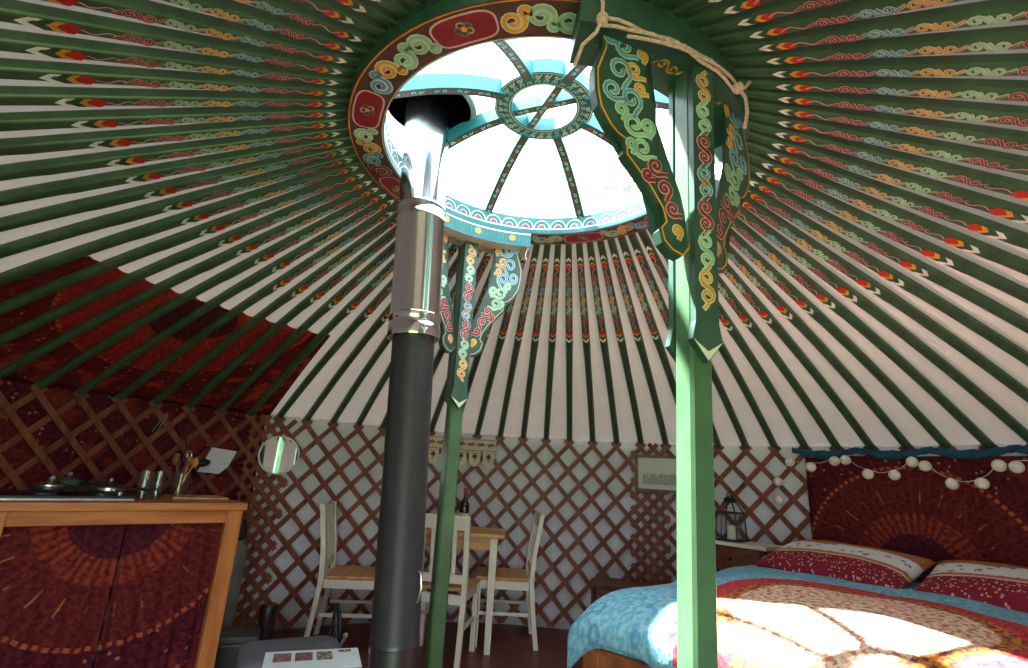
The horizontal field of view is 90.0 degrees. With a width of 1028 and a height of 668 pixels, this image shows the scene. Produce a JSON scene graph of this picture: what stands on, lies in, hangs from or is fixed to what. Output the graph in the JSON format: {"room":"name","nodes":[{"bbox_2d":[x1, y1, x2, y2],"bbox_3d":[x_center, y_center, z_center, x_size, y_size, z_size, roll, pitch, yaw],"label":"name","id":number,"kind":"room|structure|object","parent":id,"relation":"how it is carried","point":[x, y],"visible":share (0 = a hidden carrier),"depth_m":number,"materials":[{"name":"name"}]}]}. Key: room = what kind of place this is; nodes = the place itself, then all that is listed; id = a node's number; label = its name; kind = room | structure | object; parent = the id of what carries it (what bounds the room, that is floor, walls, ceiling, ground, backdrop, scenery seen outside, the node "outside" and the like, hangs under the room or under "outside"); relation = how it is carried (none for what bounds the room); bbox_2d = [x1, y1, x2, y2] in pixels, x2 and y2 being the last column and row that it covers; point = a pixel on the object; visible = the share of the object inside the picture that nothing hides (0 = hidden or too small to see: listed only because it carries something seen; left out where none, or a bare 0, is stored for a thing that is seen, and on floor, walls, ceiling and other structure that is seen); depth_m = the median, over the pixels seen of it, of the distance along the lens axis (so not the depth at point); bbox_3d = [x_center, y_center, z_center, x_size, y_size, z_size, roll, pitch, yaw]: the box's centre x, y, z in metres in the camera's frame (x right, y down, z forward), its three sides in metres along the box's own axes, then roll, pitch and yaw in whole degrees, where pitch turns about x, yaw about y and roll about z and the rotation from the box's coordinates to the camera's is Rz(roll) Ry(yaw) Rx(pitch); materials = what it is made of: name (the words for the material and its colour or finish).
{"room":"traditional dwelling","nodes":[
{"label":"traditional dwelling","id":0,"kind":"room"},
{"bbox_2d":[92,622,582,667],"bbox_3d":[-0.033,1.591,1.366,5.840,0.040,5.840,4,-15,0],"label":"floor","id":1,"kind":"structure","parent":0,"point":[511,646],"depth_m":3.55,"materials":[{"name":"wood"}]},
{"bbox_2d":[0,495,247,667],"bbox_3d":[-1.907,1.247,2.372,0.475,0.930,0.965,-11,-21,43],"label":"kitchen counter","id":2,"kind":"object","parent":1,"relation":"on","point":[145,509],"depth_m":2.44,"materials":[{"name":"brown wood"}]},
{"bbox_2d":[0,525,125,667],"bbox_3d":[-1.926,1.184,2.099,0.026,0.825,0.405,-11,-21,43],"label":"curtain","id":3,"kind":"object","parent":2,"relation":"hanging from","point":[56,581],"visible":0.92,"depth_m":2.13,"materials":[{"name":"fabric"}]},
{"bbox_2d":[0,489,134,501],"bbox_3d":[-2.013,0.725,2.324,0.298,0.035,0.453,-11,-21,43],"label":"gas hob","id":4,"kind":"object","parent":2,"relation":"in","point":[29,495],"visible":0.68,"depth_m":2.24,"materials":[{"name":"silver metal"}]},
{"bbox_2d":[0,495,247,510],"bbox_3d":[-1.881,0.816,2.490,0.475,0.035,0.965,-11,-21,43],"label":"countertop","id":5,"kind":"structure","parent":2,"relation":"on","point":[141,503],"depth_m":2.33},
{"bbox_2d":[94,523,221,667],"bbox_3d":[-1.642,1.277,2.376,0.026,0.825,0.399,-11,-21,43],"label":"curtain","id":6,"kind":"object","parent":2,"relation":"hanging from","point":[157,605],"visible":0.95,"depth_m":2.38,"materials":[{"name":"fabric"}]},
{"bbox_2d":[0,380,280,641],"bbox_3d":[-2.418,0.873,2.181,0.578,1.453,3.362,0,-16,14],"label":"lattice section","id":7,"kind":"object","parent":1,"relation":"on","point":[8,409],"visible":0.47,"depth_m":3.05,"materials":[{"name":"brown wood"}]},
{"bbox_2d":[0,379,266,547],"bbox_3d":[-2.461,0.611,2.252,0.501,0.926,3.177,0,-16,14],"label":"tapestry","id":8,"kind":"object","parent":7,"relation":"attached to","point":[32,411],"visible":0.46,"depth_m":3.08},
{"bbox_2d":[221,522,247,627],"bbox_3d":[-1.723,1.539,3.093,0.136,0.768,0.136,4,-15,0],"label":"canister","id":9,"kind":"object","parent":1,"relation":"on","point":[241,550],"visible":0.33,"depth_m":3.08,"materials":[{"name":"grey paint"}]},
{"bbox_2d":[214,627,260,667],"bbox_3d":[-1.546,1.754,2.810,0.256,0.225,0.196,9,-16,-19],"label":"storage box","id":10,"kind":"object","parent":1,"relation":"on","point":[230,640],"visible":0.43,"depth_m":2.75,"materials":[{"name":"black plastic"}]},
{"bbox_2d":[233,602,347,667],"bbox_3d":[-0.866,1.396,1.991,0.427,0.566,0.351,11,-17,-25],"label":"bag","id":11,"kind":"object","parent":1,"relation":"on","point":[251,654],"visible":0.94,"depth_m":2.04,"materials":[{"name":"grey fabric"}]},
{"bbox_2d":[262,648,361,667],"bbox_3d":[-0.742,1.201,1.898,0.335,0.003,0.210,9,-16,-19],"label":"leaflet","id":12,"kind":"object","parent":11,"relation":"on","point":[342,657],"visible":1,"depth_m":1.90,"materials":[{"name":"paper"}]},
{"bbox_2d":[304,501,374,652],"bbox_3d":[-1.121,1.642,3.559,0.476,0.885,0.402,5,-15,-7],"label":"dining chair","id":13,"kind":"object","parent":1,"relation":"on","point":[339,576],"visible":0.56,"depth_m":3.43,"materials":[{"name":"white wood"}]},
{"bbox_2d":[419,513,479,667],"bbox_3d":[-0.465,1.635,3.386,0.402,0.885,0.476,1,-15,9],"label":"dining chair","id":14,"kind":"object","parent":1,"relation":"on","point":[468,587],"visible":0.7,"depth_m":3.25,"materials":[{"name":"white paint"}]},
{"bbox_2d":[233,414,671,628],"bbox_3d":[-0.398,1.482,3.963,3.192,1.453,0.523,6,-15,-8],"label":"lattice section","id":15,"kind":"object","parent":1,"relation":"on","point":[262,474],"visible":0.63,"depth_m":4.03,"materials":[{"name":"brown wood"}]},
{"bbox_2d":[258,436,299,474],"bbox_3d":[-1.702,0.877,3.726,0.276,0.276,0.017,12,-18,-29],"label":"mirror","id":16,"kind":"object","parent":15,"relation":"attached to","point":[277,455],"visible":1,"depth_m":3.72,"materials":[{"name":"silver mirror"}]},
{"bbox_2d":[384,436,496,466],"bbox_3d":[-0.608,0.963,4.266,0.926,0.225,0.045,7,-16,-13],"label":"wall hanging","id":17,"kind":"object","parent":15,"relation":"attached to","point":[475,446],"depth_m":4.33,"materials":[{"name":"fabric"}]},
{"bbox_2d":[635,454,676,493],"bbox_3d":[1.187,1.109,4.073,0.450,0.284,0.022,-4,-17,25],"label":"framed picture","id":18,"kind":"object","parent":15,"relation":"attached to","point":[653,473],"visible":0.59,"depth_m":4.10,"materials":[{"name":"paper"}]},
{"bbox_2d":[425,527,504,654],"bbox_3d":[-0.495,1.773,3.641,0.820,0.750,0.440,4,-15,0],"label":"dining table","id":19,"kind":"object","parent":1,"relation":"on","point":[481,538],"visible":0.48,"depth_m":3.53,"materials":[{"name":"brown wood"}]},
{"bbox_2d":[424,211,530,667],"bbox_3d":[-0.262,0.591,2.224,0.636,2.310,0.225,11,-17,-26],"label":"carved post","id":20,"kind":"object","parent":1,"relation":"on","point":[463,339],"visible":0.8,"depth_m":2.40,"materials":[{"name":"green paint"}]},
{"bbox_2d":[475,510,544,650],"bbox_3d":[-0.047,1.781,3.828,0.476,0.885,0.402,4,-15,-2],"label":"dining chair","id":21,"kind":"object","parent":1,"relation":"on","point":[505,578],"visible":0.87,"depth_m":3.67,"materials":[{"name":"white paint"}]},
{"bbox_2d":[583,649,650,667],"bbox_3d":[1.401,1.499,2.002,1.420,0.640,1.872,-11,-21,43],"label":"bed","id":22,"kind":"object","parent":1,"relation":"on","point":[595,658],"visible":0.02,"depth_m":1.84,"materials":[{"name":"brown wood"}]},
{"bbox_2d":[567,565,1027,667],"bbox_3d":[1.337,1.179,2.002,1.517,0.301,1.746,-11,-21,43],"label":"duvet","id":23,"kind":"object","parent":22,"relation":"on","point":[767,617],"visible":0.78,"depth_m":1.71,"materials":[{"name":"fabric"}]},
{"bbox_2d":[752,539,937,588],"bbox_3d":[1.696,1.194,2.679,0.468,0.185,0.710,13,-18,-31],"label":"pillow","id":24,"kind":"object","parent":23,"relation":"on","point":[844,561],"visible":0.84,"depth_m":2.55,"materials":[{"name":"fabric"}]},
{"bbox_2d":[913,560,1027,612],"bbox_3d":[2.133,1.077,2.137,0.468,0.185,0.710,15,-19,-35],"label":"pillow","id":25,"kind":"object","parent":23,"relation":"on","point":[997,584],"visible":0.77,"depth_m":2.17,"materials":[{"name":"fabric"}]},
{"bbox_2d":[570,0,749,667],"bbox_3d":[0.390,0.346,1.179,0.726,2.310,0.223,14,-18,-33],"label":"carved post","id":26,"kind":"object","parent":1,"relation":"on","point":[693,199],"visible":1,"depth_m":1.26,"materials":[{"name":"green paint"}]},
{"bbox_2d":[347,0,737,244],"bbox_3d":[0.114,-0.802,2.018,1.432,0.311,1.432,4,-15,0],"label":"wheel","id":27,"kind":"object","parent":26,"relation":"on","point":[388,72],"visible":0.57,"depth_m":1.87,"materials":[{"name":"brown paint"}]},
{"bbox_2d":[0,106,347,131],"bbox_3d":[-1.569,-0.520,1.357,2.140,0.968,0.048,9,-16,-20],"label":"pole","id":28,"kind":"object","parent":27,"relation":"attached to","point":[85,119],"visible":0.97,"depth_m":1.57,"materials":[{"name":"green paint"}]},
{"bbox_2d":[0,115,347,155],"bbox_3d":[-1.605,-0.491,1.472,2.140,0.968,0.048,8,-16,-16],"label":"pole","id":29,"kind":"object","parent":27,"relation":"attached to","point":[121,137],"visible":0.98,"depth_m":1.64,"materials":[{"name":"green paint"}]},
{"bbox_2d":[0,124,348,180],"bbox_3d":[-1.632,-0.460,1.590,2.140,0.968,0.048,7,-16,-12],"label":"pole","id":30,"kind":"object","parent":27,"relation":"attached to","point":[131,156],"visible":0.95,"depth_m":1.72,"materials":[{"name":"green paint"}]},
{"bbox_2d":[0,86,349,106],"bbox_3d":[-1.525,-0.548,1.244,2.140,0.968,0.049,10,-17,-24],"label":"pole","id":31,"kind":"object","parent":27,"relation":"attached to","point":[9,95],"visible":0.97,"depth_m":1.49,"materials":[{"name":"green paint"}]},
{"bbox_2d":[0,134,350,206],"bbox_3d":[-1.651,-0.429,1.710,2.140,0.968,0.048,6,-15,-8],"label":"pole","id":32,"kind":"object","parent":27,"relation":"attached to","point":[139,174],"visible":0.96,"depth_m":1.80,"materials":[{"name":"green paint"}]},
{"bbox_2d":[0,58,351,95],"bbox_3d":[-1.472,-0.575,1.134,2.140,0.968,0.048,12,-17,-28],"label":"pole","id":33,"kind":"object","parent":27,"relation":"attached to","point":[15,69],"visible":0.96,"depth_m":1.42,"materials":[{"name":"green paint"}]},
{"bbox_2d":[0,28,353,85],"bbox_3d":[-1.411,-0.600,1.028,2.140,0.968,0.048,13,-18,-32],"label":"pole","id":34,"kind":"object","parent":27,"relation":"attached to","point":[42,45],"visible":0.98,"depth_m":1.35,"materials":[{"name":"green paint"}]},
{"bbox_2d":[0,142,354,231],"bbox_3d":[-1.661,-0.397,1.830,2.140,0.968,0.048,5,-15,-4],"label":"pole","id":35,"kind":"object","parent":27,"relation":"attached to","point":[161,188],"visible":0.94,"depth_m":1.89,"materials":[{"name":"green paint"}]},
{"bbox_2d":[0,0,357,75],"bbox_3d":[-1.343,-0.624,0.926,2.140,0.968,0.048,15,-19,-36],"label":"pole","id":36,"kind":"object","parent":27,"relation":"attached to","point":[31,15],"visible":0.98,"depth_m":1.28,"materials":[{"name":"green paint"}]},
{"bbox_2d":[0,151,357,258],"bbox_3d":[-1.662,-0.364,1.950,2.140,0.968,0.048,4,-15,0],"label":"pole","id":37,"kind":"object","parent":27,"relation":"attached to","point":[178,202],"visible":0.96,"depth_m":1.98,"materials":[{"name":"green paint"}]},
{"bbox_2d":[0,159,362,285],"bbox_3d":[-1.654,-0.331,2.070,2.140,0.968,0.048,3,-15,4],"label":"pole","id":38,"kind":"object","parent":27,"relation":"attached to","point":[200,213],"visible":0.98,"depth_m":2.08,"materials":[{"name":"green paint"}]},
{"bbox_2d":[0,167,368,314],"bbox_3d":[-1.637,-0.297,2.189,2.140,0.968,0.048,1,-15,7],"label":"pole","id":39,"kind":"object","parent":27,"relation":"attached to","point":[218,224],"visible":0.98,"depth_m":2.18,"materials":[{"name":"green paint"}]},
{"bbox_2d":[0,174,374,345],"bbox_3d":[-1.611,-0.264,2.306,2.140,0.968,0.048,0,-16,11],"label":"pole","id":40,"kind":"object","parent":27,"relation":"attached to","point":[226,238],"visible":0.98,"depth_m":2.29,"materials":[{"name":"green paint"}]},
{"bbox_2d":[0,182,380,379],"bbox_3d":[-1.577,-0.230,2.421,2.140,0.968,0.048,-1,-16,15],"label":"pole","id":41,"kind":"object","parent":27,"relation":"attached to","point":[249,245],"visible":0.99,"depth_m":2.40,"materials":[{"name":"green paint"}]},
{"bbox_2d":[42,0,362,66],"bbox_3d":[-1.268,-0.645,0.829,2.140,0.968,0.048,17,-20,-40],"label":"pole","id":42,"kind":"object","parent":27,"relation":"attached to","point":[148,11],"visible":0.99,"depth_m":1.30,"materials":[{"name":"green paint"}]},
{"bbox_2d":[32,188,388,388],"bbox_3d":[-1.535,-0.197,2.534,2.140,0.968,0.049,-2,-16,19],"label":"pole","id":43,"kind":"object","parent":27,"relation":"attached to","point":[269,252],"visible":0.97,"depth_m":2.51,"materials":[{"name":"green paint"}]},
{"bbox_2d":[75,194,395,394],"bbox_3d":[-1.484,-0.164,2.643,2.140,0.968,0.048,-3,-17,23],"label":"pole","id":44,"kind":"object","parent":27,"relation":"attached to","point":[284,261],"visible":0.99,"depth_m":2.61,"materials":[{"name":"green paint"}]},
{"bbox_2d":[115,200,398,400],"bbox_3d":[-1.425,-0.132,2.748,2.140,0.968,0.048,-5,-17,27],"label":"pole","id":45,"kind":"object","parent":27,"relation":"attached to","point":[285,278],"visible":0.99,"depth_m":2.70,"materials":[{"name":"green paint"}]},
{"bbox_2d":[162,0,369,56],"bbox_3d":[-1.186,-0.665,0.737,0.049,0.968,2.140,-11,-21,43],"label":"pole","id":46,"kind":"object","parent":27,"relation":"attached to","point":[232,10],"visible":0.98,"depth_m":1.34,"materials":[{"name":"green paint"}]},
{"bbox_2d":[151,211,397,404],"bbox_3d":[-1.359,-0.100,2.849,2.140,0.968,0.048,-6,-18,31],"label":"pole","id":47,"kind":"object","parent":27,"relation":"attached to","point":[300,287],"visible":0.97,"depth_m":2.80,"materials":[{"name":"green paint"}]},
{"bbox_2d":[186,225,396,408],"bbox_3d":[-1.285,-0.070,2.944,2.140,0.968,0.048,-7,-19,35],"label":"pole","id":48,"kind":"object","parent":27,"relation":"attached to","point":[387,237],"visible":0.95,"depth_m":2.90,"materials":[{"name":"green paint"}]},
{"bbox_2d":[216,240,395,412],"bbox_3d":[-1.204,-0.040,3.035,2.140,0.968,0.048,-9,-20,39],"label":"pole","id":49,"kind":"object","parent":27,"relation":"attached to","point":[384,255],"visible":0.86,"depth_m":3.02,"materials":[{"name":"green paint"}]},
{"bbox_2d":[237,0,377,46],"bbox_3d":[-1.097,-0.683,0.651,0.048,0.968,2.140,-9,-20,39],"label":"pole","id":50,"kind":"object","parent":27,"relation":"attached to","point":[294,10],"visible":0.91,"depth_m":1.36,"materials":[{"name":"green paint"}]},
{"bbox_2d":[247,258,393,415],"bbox_3d":[-1.116,-0.012,3.119,2.140,0.968,0.049,-11,-21,43],"label":"pole","id":51,"kind":"object","parent":27,"relation":"attached to","point":[360,296],"visible":0.69,"depth_m":3.14,"materials":[{"name":"green paint"}]},
{"bbox_2d":[276,278,392,417],"bbox_3d":[-1.023,0.015,3.197,0.048,0.968,2.140,17,-20,-40],"label":"pole","id":52,"kind":"object","parent":27,"relation":"attached to","point":[371,307],"visible":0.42,"depth_m":3.28,"materials":[{"name":"green paint"}]},
{"bbox_2d":[292,0,387,37],"bbox_3d":[-1.002,-0.699,0.572,0.048,0.968,2.140,-7,-19,35],"label":"pole","id":53,"kind":"object","parent":27,"relation":"attached to","point":[334,9],"visible":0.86,"depth_m":1.37,"materials":[{"name":"green paint"}]},
{"bbox_2d":[303,302,390,420],"bbox_3d":[-0.923,0.041,3.269,0.050,0.968,2.140,15,-19,-36],"label":"pole","id":54,"kind":"object","parent":27,"relation":"attached to","point":[383,317],"visible":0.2,"depth_m":3.44,"materials":[{"name":"green paint"}]},
{"bbox_2d":[498,244,539,437],"bbox_3d":[0.006,0.178,3.561,0.048,0.968,2.140,5,-15,-4],"label":"pole","id":55,"kind":"object","parent":27,"relation":"attached to","point":[535,251],"visible":0.98,"depth_m":3.35,"materials":[{"name":"green paint"}]},
{"bbox_2d":[520,245,550,438],"bbox_3d":[0.131,0.185,3.560,0.048,0.968,2.140,4,-15,0],"label":"pole","id":56,"kind":"object","parent":27,"relation":"attached to","point":[546,252],"visible":0.99,"depth_m":3.36,"materials":[{"name":"green paint"}]},
{"bbox_2d":[544,245,560,439],"bbox_3d":[0.255,0.190,3.550,0.048,0.968,2.140,3,-15,4],"label":"pole","id":57,"kind":"object","parent":27,"relation":"attached to","point":[557,253],"visible":0.98,"depth_m":3.36,"materials":[{"name":"green paint"}]},
{"bbox_2d":[565,244,572,440],"bbox_3d":[0.378,0.193,3.532,0.048,0.968,2.140,1,-15,7],"label":"pole","id":58,"kind":"object","parent":27,"relation":"attached to","point":[568,247],"visible":0.97,"depth_m":3.31,"materials":[{"name":"green paint"}]},
{"bbox_2d":[576,243,595,442],"bbox_3d":[0.500,0.193,3.505,0.048,0.968,2.140,0,-16,11],"label":"pole","id":59,"kind":"object","parent":27,"relation":"attached to","point":[579,247],"visible":0.98,"depth_m":3.32,"materials":[{"name":"green paint"}]},
{"bbox_2d":[586,242,619,443],"bbox_3d":[0.620,0.191,3.470,0.048,0.968,2.140,-1,-16,15],"label":"pole","id":60,"kind":"object","parent":27,"relation":"attached to","point":[590,246],"visible":0.99,"depth_m":3.29,"materials":[{"name":"green paint"}]},
{"bbox_2d":[597,240,643,444],"bbox_3d":[0.737,0.186,3.427,0.048,0.968,2.140,-2,-16,19],"label":"pole","id":61,"kind":"object","parent":27,"relation":"attached to","point":[618,327],"visible":0.98,"depth_m":3.24,"materials":[{"name":"green paint"}]},
{"bbox_2d":[607,238,668,445],"bbox_3d":[0.851,0.179,3.376,0.048,0.968,2.140,-3,-17,23],"label":"pole","id":62,"kind":"object","parent":27,"relation":"attached to","point":[619,270],"visible":0.98,"depth_m":3.20,"materials":[{"name":"green paint"}]},
{"bbox_2d":[618,236,675,403],"bbox_3d":[0.960,0.170,3.318,0.048,0.968,2.140,-5,-17,27],"label":"pole","id":63,"kind":"object","parent":27,"relation":"attached to","point":[642,297],"visible":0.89,"depth_m":3.02,"materials":[{"name":"green paint"}]},
{"bbox_2d":[638,230,748,448],"bbox_3d":[1.166,0.145,3.179,0.048,0.968,2.140,-7,-19,35],"label":"pole","id":64,"kind":"object","parent":27,"relation":"attached to","point":[645,239],"visible":0.47,"depth_m":3.32,"materials":[{"name":"green paint"}]},
{"bbox_2d":[685,0,772,25],"bbox_3d":[1.087,-0.595,0.482,0.048,0.968,2.140,15,-19,-36],"label":"pole","id":65,"kind":"object","parent":27,"relation":"attached to","point":[723,8],"visible":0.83,"depth_m":1.31,"materials":[{"name":"green paint"}]},
{"bbox_2d":[719,302,807,448],"bbox_3d":[1.349,0.111,3.013,0.049,0.968,2.140,-11,-21,43],"label":"pole","id":66,"kind":"object","parent":27,"relation":"attached to","point":[724,317],"visible":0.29,"depth_m":3.15,"materials":[{"name":"green paint"}]},
{"bbox_2d":[698,0,845,35],"bbox_3d":[1.186,-0.570,0.554,0.048,0.968,2.140,17,-20,-40],"label":"pole","id":67,"kind":"object","parent":27,"relation":"attached to","point":[771,10],"visible":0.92,"depth_m":1.28,"materials":[{"name":"green paint"}]},
{"bbox_2d":[718,274,840,449],"bbox_3d":[1.431,0.091,2.922,2.140,0.968,0.048,17,-20,-40],"label":"pole","id":68,"kind":"object","parent":27,"relation":"attached to","point":[723,288],"visible":0.59,"depth_m":2.98,"materials":[{"name":"green paint"}]},
{"bbox_2d":[724,263,874,448],"bbox_3d":[1.507,0.069,2.825,2.140,0.968,0.048,15,-19,-36],"label":"pole","id":69,"kind":"object","parent":27,"relation":"attached to","point":[765,314],"visible":0.73,"depth_m":2.86,"materials":[{"name":"green paint"}]},
{"bbox_2d":[728,244,910,448],"bbox_3d":[1.575,0.045,2.723,2.140,0.968,0.048,13,-18,-32],"label":"pole","id":70,"kind":"object","parent":27,"relation":"attached to","point":[745,268],"visible":0.78,"depth_m":2.73,"materials":[{"name":"green paint"}]},
{"bbox_2d":[709,0,962,45],"bbox_3d":[1.280,-0.543,0.632,2.140,0.968,0.049,-11,-21,43],"label":"pole","id":71,"kind":"object","parent":27,"relation":"attached to","point":[843,12],"visible":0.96,"depth_m":1.23,"materials":[{"name":"green paint"}]},
{"bbox_2d":[730,228,950,448],"bbox_3d":[1.635,0.020,2.617,2.140,0.968,0.048,12,-17,-28],"label":"pole","id":72,"kind":"object","parent":27,"relation":"attached to","point":[736,240],"visible":0.92,"depth_m":2.61,"materials":[{"name":"green paint"}]},
{"bbox_2d":[732,217,994,447],"bbox_3d":[1.688,-0.006,2.507,2.140,0.968,0.049,10,-17,-24],"label":"pole","id":73,"kind":"object","parent":27,"relation":"attached to","point":[826,298],"visible":0.95,"depth_m":2.50,"materials":[{"name":"green paint"}]},
{"bbox_2d":[719,0,1027,55],"bbox_3d":[1.367,-0.514,0.716,2.140,0.968,0.048,-9,-20,39],"label":"pole","id":74,"kind":"object","parent":27,"relation":"attached to","point":[987,12],"visible":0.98,"depth_m":1.18,"materials":[{"name":"green paint"}]},
{"bbox_2d":[727,24,1027,65],"bbox_3d":[1.448,-0.485,0.806,2.140,0.968,0.048,-7,-19,35],"label":"pole","id":75,"kind":"object","parent":27,"relation":"attached to","point":[1007,37],"visible":0.97,"depth_m":1.24,"materials":[{"name":"green paint"}]},
{"bbox_2d":[733,53,1027,77],"bbox_3d":[1.522,-0.454,0.902,2.140,0.968,0.048,-6,-18,31],"label":"pole","id":76,"kind":"object","parent":27,"relation":"attached to","point":[1009,64],"visible":0.98,"depth_m":1.29,"materials":[{"name":"green paint"}]},
{"bbox_2d":[738,77,1027,101],"bbox_3d":[1.588,-0.423,1.003,2.140,0.968,0.048,-5,-17,27],"label":"pole","id":77,"kind":"object","parent":27,"relation":"attached to","point":[965,88],"visible":0.94,"depth_m":1.36,"materials":[{"name":"green paint"}]},
{"bbox_2d":[738,206,1027,443],"bbox_3d":[1.732,-0.035,2.394,2.140,0.968,0.048,9,-16,-20],"label":"pole","id":78,"kind":"object","parent":27,"relation":"attached to","point":[807,261],"visible":0.93,"depth_m":2.38,"materials":[{"name":"green paint"}]},
{"bbox_2d":[742,196,1027,402],"bbox_3d":[1.768,-0.064,2.278,2.140,0.968,0.048,8,-16,-16],"label":"pole","id":79,"kind":"object","parent":27,"relation":"attached to","point":[773,219],"visible":0.96,"depth_m":2.25,"materials":[{"name":"green paint"}]},
{"bbox_2d":[743,88,1027,126],"bbox_3d":[1.647,-0.390,1.108,2.140,0.968,0.048,-3,-17,23],"label":"pole","id":80,"kind":"object","parent":27,"relation":"attached to","point":[1008,114],"visible":0.98,"depth_m":1.42,"materials":[{"name":"green paint"}]},
{"bbox_2d":[746,139,1027,249],"bbox_3d":[1.817,-0.224,1.681,2.140,0.968,0.048,3,-15,4],"label":"pole","id":81,"kind":"object","parent":27,"relation":"attached to","point":[973,222],"visible":0.98,"depth_m":1.76,"materials":[{"name":"green paint"}]},
{"bbox_2d":[747,184,1027,365],"bbox_3d":[1.796,-0.094,2.160,2.140,0.968,0.048,7,-16,-12],"label":"pole","id":82,"kind":"object","parent":27,"relation":"attached to","point":[859,255],"visible":0.95,"depth_m":2.13,"materials":[{"name":"green paint"}]},
{"bbox_2d":[747,149,1027,275],"bbox_3d":[1.825,-0.191,1.801,2.140,0.968,0.048,4,-15,0],"label":"pole","id":83,"kind":"object","parent":27,"relation":"attached to","point":[962,241],"visible":0.97,"depth_m":1.84,"materials":[{"name":"green paint"}]},
{"bbox_2d":[748,98,1027,150],"bbox_3d":[1.698,-0.358,1.217,2.140,0.968,0.049,-2,-16,19],"label":"pole","id":84,"kind":"object","parent":27,"relation":"attached to","point":[1006,138],"visible":0.98,"depth_m":1.48,"materials":[{"name":"green paint"}]},
{"bbox_2d":[748,109,1027,174],"bbox_3d":[1.741,-0.324,1.329,2.140,0.968,0.048,-1,-16,15],"label":"pole","id":85,"kind":"object","parent":27,"relation":"attached to","point":[988,158],"visible":0.96,"depth_m":1.55,"materials":[{"name":"green paint"}]},
{"bbox_2d":[748,119,1027,199],"bbox_3d":[1.775,-0.291,1.444,2.140,0.968,0.048,0,-16,11],"label":"pole","id":86,"kind":"object","parent":27,"relation":"attached to","point":[1018,188],"visible":0.99,"depth_m":1.61,"materials":[{"name":"green paint"}]},
{"bbox_2d":[749,129,1027,224],"bbox_3d":[1.800,-0.257,1.562,2.140,0.968,0.048,1,-15,7],"label":"pole","id":87,"kind":"object","parent":27,"relation":"attached to","point":[1005,209],"visible":0.97,"depth_m":1.69,"materials":[{"name":"green paint"}]},
{"bbox_2d":[749,161,1027,303],"bbox_3d":[1.824,-0.158,1.921,2.140,0.968,0.048,5,-15,-4],"label":"pole","id":88,"kind":"object","parent":27,"relation":"attached to","point":[926,248],"visible":0.98,"depth_m":1.93,"materials":[{"name":"green paint"}]},
{"bbox_2d":[750,172,1027,333],"bbox_3d":[1.814,-0.126,2.041,2.140,0.968,0.048,6,-15,-8],"label":"pole","id":89,"kind":"object","parent":27,"relation":"attached to","point":[904,259],"visible":0.95,"depth_m":2.02,"materials":[{"name":"green paint"}]},
{"bbox_2d":[572,0,750,128],"bbox_3d":[0.435,-0.732,1.356,0.562,0.257,0.111,8,-16,-17],"label":"rope","id":90,"kind":"object","parent":26,"relation":"attached to","point":[602,18],"visible":1,"depth_m":1.29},
{"bbox_2d":[715,540,781,571],"bbox_3d":[1.517,1.809,3.417,0.301,0.800,0.474,16,-20,-39],"label":"nightstand","id":91,"kind":"object","parent":1,"relation":"on","point":[728,554],"visible":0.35,"depth_m":3.40,"materials":[{"name":"brown wood"}]},
{"bbox_2d":[644,443,1027,581],"bbox_3d":[2.043,1.389,3.070,0.426,1.453,2.910,15,-19,-36],"label":"lattice section","id":92,"kind":"object","parent":1,"relation":"on","point":[793,499],"visible":0.19,"depth_m":3.72,"materials":[{"name":"brown wood"}]},
{"bbox_2d":[805,456,1027,581],"bbox_3d":[2.488,0.971,2.448,0.268,0.780,2.293,8,-16,-18],"label":"tapestry","id":93,"kind":"object","parent":92,"relation":"attached to","point":[916,514],"visible":0.64,"depth_m":2.97},
{"bbox_2d":[773,455,1027,504],"bbox_3d":[2.300,0.869,2.949,0.134,0.343,1.634,13,-18,-32],"label":"string lights","id":94,"kind":"object","parent":93,"relation":"attached to","point":[997,465],"visible":1,"depth_m":2.99,"materials":[{"name":"white fabric"}]},
{"bbox_2d":[792,445,1027,459],"bbox_3d":[2.472,0.581,2.567,0.302,0.087,2.355,9,-16,-19],"label":"scarf","id":95,"kind":"object","parent":93,"relation":"on","point":[971,454],"visible":0.98,"depth_m":3.02,"materials":[{"name":"fabric"}]},
{"bbox_3d":[-0.382,1.369,1.465,0.440,0.399,0.415,4,-15,0],"label":"wood stove","id":96,"kind":"object","parent":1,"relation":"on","visible":0},
{"bbox_2d":[368,95,448,667],"bbox_3d":[-0.365,0.049,1.831,0.276,2.343,0.188,4,-15,0],"label":"pipe","id":97,"kind":"object","parent":96,"relation":"on","point":[413,329],"visible":0.98,"depth_m":1.74,"materials":[{"name":"black metal"}]},
{"bbox_2d":[387,54,476,128],"bbox_3d":[-0.341,-0.998,2.116,0.392,0.175,0.392,4,-15,0],"label":"flue collar","id":98,"kind":"object","parent":97,"relation":"attached to","point":[462,108],"visible":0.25,"depth_m":2.05,"materials":[{"name":"black plastic"}]},
{"bbox_2d":[0,0,1027,446],"bbox_3d":[0.083,-0.302,1.882,5.700,0.977,5.700,4,-15,0],"label":"ceiling","id":99,"kind":"structure","parent":0,"point":[998,432],"depth_m":2.85,"materials":[{"name":"fabric"}]},
{"bbox_2d":[0,256,329,414],"bbox_3d":[-1.971,0.086,2.839,1.061,0.474,2.068,-5,-17,28],"label":"cloth","id":100,"kind":"object","parent":99,"relation":"attached to","point":[37,369],"visible":0.7,"depth_m":2.81,"materials":[{"name":"fabric"}]},
{"bbox_2d":[94,415,1027,659],"bbox_3d":[0.012,0.851,1.641,5.768,1.537,5.627,4,-15,0],"label":"wall","id":101,"kind":"structure","parent":0,"point":[775,466],"depth_m":4.09,"materials":[{"name":"fabric"}]},
{"label":"ground","id":102,"kind":"structure","parent":0,"visible":0},
{"bbox_2d":[514,153,641,217],"bbox_3d":[1.503,0.199,9.423,3.441,7.185,3.475,4,-15,0],"label":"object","id":103,"kind":"object","parent":102,"relation":"on","point":[599,199],"visible":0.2,"depth_m":9.18,"materials":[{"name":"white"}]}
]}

